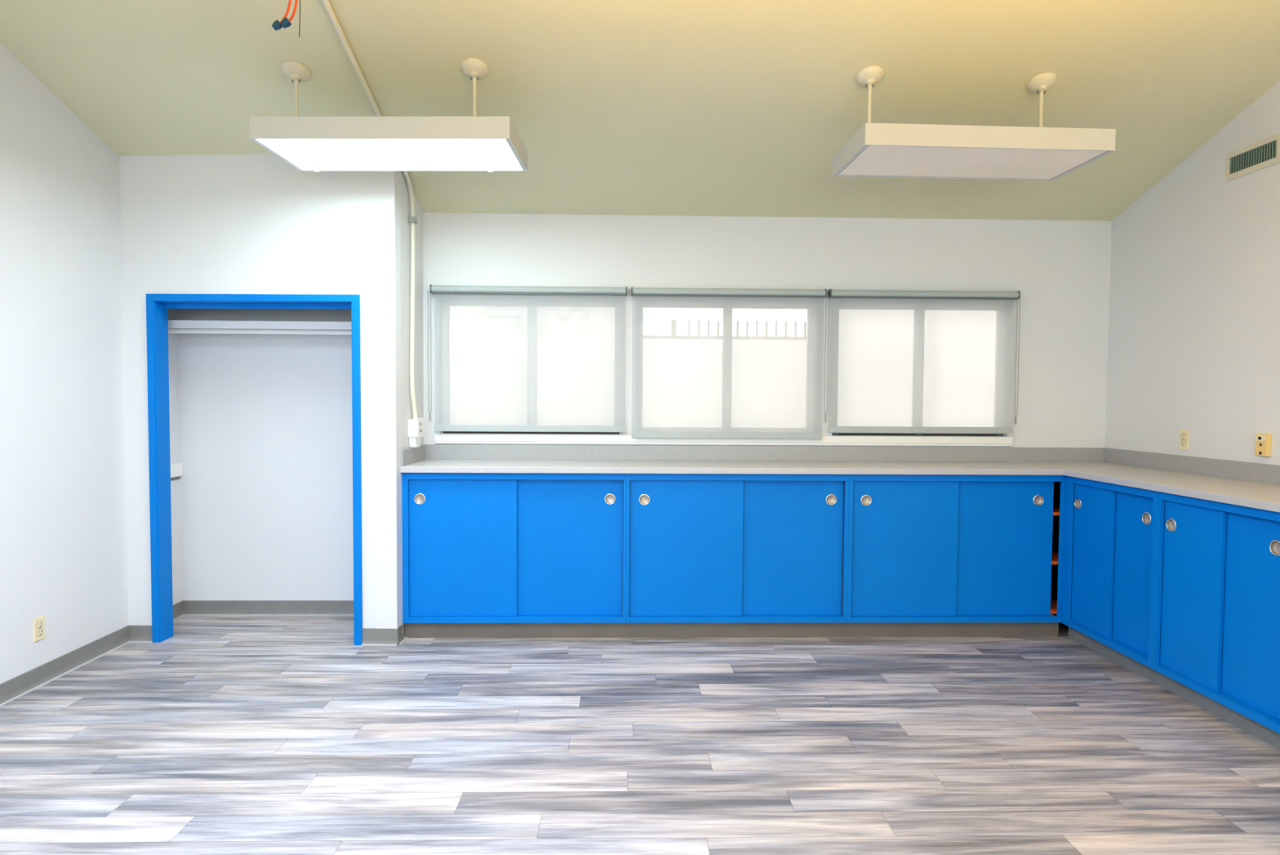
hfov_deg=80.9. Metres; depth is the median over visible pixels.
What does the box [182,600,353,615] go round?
baseboard
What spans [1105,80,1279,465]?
wall
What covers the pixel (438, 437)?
trim
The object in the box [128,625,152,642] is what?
baseboard
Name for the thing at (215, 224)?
wall
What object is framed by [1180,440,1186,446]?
receptacle
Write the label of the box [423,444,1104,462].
backsplash
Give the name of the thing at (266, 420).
wall
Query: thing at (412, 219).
conduit
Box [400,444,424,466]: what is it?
backsplash
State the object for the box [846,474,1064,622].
base cabinet
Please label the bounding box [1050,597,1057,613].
shelf
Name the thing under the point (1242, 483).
countertop
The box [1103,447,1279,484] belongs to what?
backsplash
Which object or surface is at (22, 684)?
baseboard
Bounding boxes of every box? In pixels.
[408,417,423,447]
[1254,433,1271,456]
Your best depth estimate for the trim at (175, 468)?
4.82 m
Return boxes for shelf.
[168,320,351,329]
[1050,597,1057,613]
[1051,551,1058,564]
[1053,505,1059,515]
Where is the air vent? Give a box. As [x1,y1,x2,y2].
[1226,132,1279,181]
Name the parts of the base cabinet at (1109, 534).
finger pull, sliding door, sliding door, finger pull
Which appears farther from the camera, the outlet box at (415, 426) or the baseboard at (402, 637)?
the outlet box at (415, 426)
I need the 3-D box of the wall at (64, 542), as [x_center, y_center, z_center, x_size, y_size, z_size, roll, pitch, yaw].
[-2.948,-0.735,0.748,0.120,4.236,8.490,0,2,-1]
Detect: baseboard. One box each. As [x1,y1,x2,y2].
[0,625,129,706]
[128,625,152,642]
[173,600,184,621]
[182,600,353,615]
[361,627,397,645]
[397,622,407,644]
[404,622,1058,637]
[1067,626,1279,749]
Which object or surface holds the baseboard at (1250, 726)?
on the floor
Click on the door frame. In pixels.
(157, 304)
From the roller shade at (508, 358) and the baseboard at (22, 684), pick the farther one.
the roller shade at (508, 358)
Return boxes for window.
[441,431,622,434]
[831,432,1003,435]
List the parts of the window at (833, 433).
frame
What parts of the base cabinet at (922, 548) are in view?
finger pull, sliding door, sliding door, finger pull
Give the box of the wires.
[271,0,300,37]
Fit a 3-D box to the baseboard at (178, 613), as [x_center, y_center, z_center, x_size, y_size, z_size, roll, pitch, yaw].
[-2.981,1.188,4.708,0.022,0.095,0.419,0,2,-1]
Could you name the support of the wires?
hanging from the ceiling
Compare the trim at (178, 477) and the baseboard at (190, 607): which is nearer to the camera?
the trim at (178, 477)
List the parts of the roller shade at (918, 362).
rail, bead chain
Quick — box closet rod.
[168,328,351,334]
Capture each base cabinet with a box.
[401,472,626,622]
[626,473,848,622]
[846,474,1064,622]
[1061,475,1157,668]
[1151,491,1279,733]
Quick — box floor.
[0,615,1279,854]
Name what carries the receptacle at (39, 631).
attached to the wall outlet at (38, 623)
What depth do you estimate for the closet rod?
4.62 m
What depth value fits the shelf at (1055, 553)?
4.68 m
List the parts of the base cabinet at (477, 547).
finger pull, sliding door, sliding door, finger pull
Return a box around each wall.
[0,43,182,683]
[119,153,403,633]
[177,212,1111,599]
[377,171,423,631]
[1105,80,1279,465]
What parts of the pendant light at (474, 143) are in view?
stem, stem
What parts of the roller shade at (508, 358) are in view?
bead chain, rail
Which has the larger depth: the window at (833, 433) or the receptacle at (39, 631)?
the window at (833, 433)
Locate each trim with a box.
[170,462,182,477]
[170,475,180,480]
[434,433,1013,445]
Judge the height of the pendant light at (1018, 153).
0.440 m
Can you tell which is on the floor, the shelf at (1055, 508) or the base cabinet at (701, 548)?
the base cabinet at (701, 548)
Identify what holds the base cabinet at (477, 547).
on the floor
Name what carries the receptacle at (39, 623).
attached to the wall outlet at (38, 623)
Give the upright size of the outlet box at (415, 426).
0.182 m
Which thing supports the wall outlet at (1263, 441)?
attached to the wall at (1193, 340)
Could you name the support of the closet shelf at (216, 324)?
attached to the wall at (266, 420)
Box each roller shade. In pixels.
[427,284,626,431]
[631,286,829,439]
[827,288,1020,433]
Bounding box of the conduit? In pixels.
[321,0,417,418]
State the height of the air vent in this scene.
0.145 m
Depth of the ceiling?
3.70 m
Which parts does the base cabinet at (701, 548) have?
finger pull, sliding door, sliding door, finger pull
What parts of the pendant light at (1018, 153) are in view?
stem, stem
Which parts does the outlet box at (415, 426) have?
plate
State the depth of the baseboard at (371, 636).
4.35 m
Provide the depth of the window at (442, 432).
4.98 m
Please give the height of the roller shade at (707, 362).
0.978 m
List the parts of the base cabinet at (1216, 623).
finger pull, sliding door, sliding door, finger pull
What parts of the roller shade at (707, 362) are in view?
rail, bead chain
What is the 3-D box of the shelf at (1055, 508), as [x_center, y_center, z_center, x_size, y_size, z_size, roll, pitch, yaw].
[1.975,0.517,4.761,1.430,0.020,0.394,0,2,-1]
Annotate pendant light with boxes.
[248,57,527,172]
[832,65,1115,181]
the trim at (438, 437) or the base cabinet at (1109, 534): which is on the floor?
the base cabinet at (1109, 534)
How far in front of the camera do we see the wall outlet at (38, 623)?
3.70 m
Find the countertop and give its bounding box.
[400,444,1279,512]
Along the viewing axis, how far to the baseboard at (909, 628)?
4.53 m
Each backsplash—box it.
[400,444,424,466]
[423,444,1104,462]
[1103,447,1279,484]
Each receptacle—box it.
[36,620,42,628]
[36,628,43,636]
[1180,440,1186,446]
[1181,432,1186,439]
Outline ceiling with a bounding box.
[0,0,1279,221]
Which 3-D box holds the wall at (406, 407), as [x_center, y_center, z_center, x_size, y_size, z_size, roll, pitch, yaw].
[-1.456,-0.160,4.602,0.099,2.818,0.604,0,2,-1]
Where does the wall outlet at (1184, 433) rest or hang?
attached to the wall at (1193, 340)
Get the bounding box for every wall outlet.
[32,614,44,641]
[1178,429,1189,449]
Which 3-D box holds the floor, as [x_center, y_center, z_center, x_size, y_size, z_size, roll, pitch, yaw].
[0.153,1.402,0.802,6.306,0.001,8.490,0,2,-1]
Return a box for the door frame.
[146,293,362,644]
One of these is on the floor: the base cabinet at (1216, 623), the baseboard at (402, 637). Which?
the base cabinet at (1216, 623)
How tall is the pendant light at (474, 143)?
0.442 m
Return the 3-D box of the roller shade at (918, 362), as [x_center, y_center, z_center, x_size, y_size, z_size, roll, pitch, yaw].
[1.865,-0.431,4.935,1.263,0.937,0.073,0,2,-1]

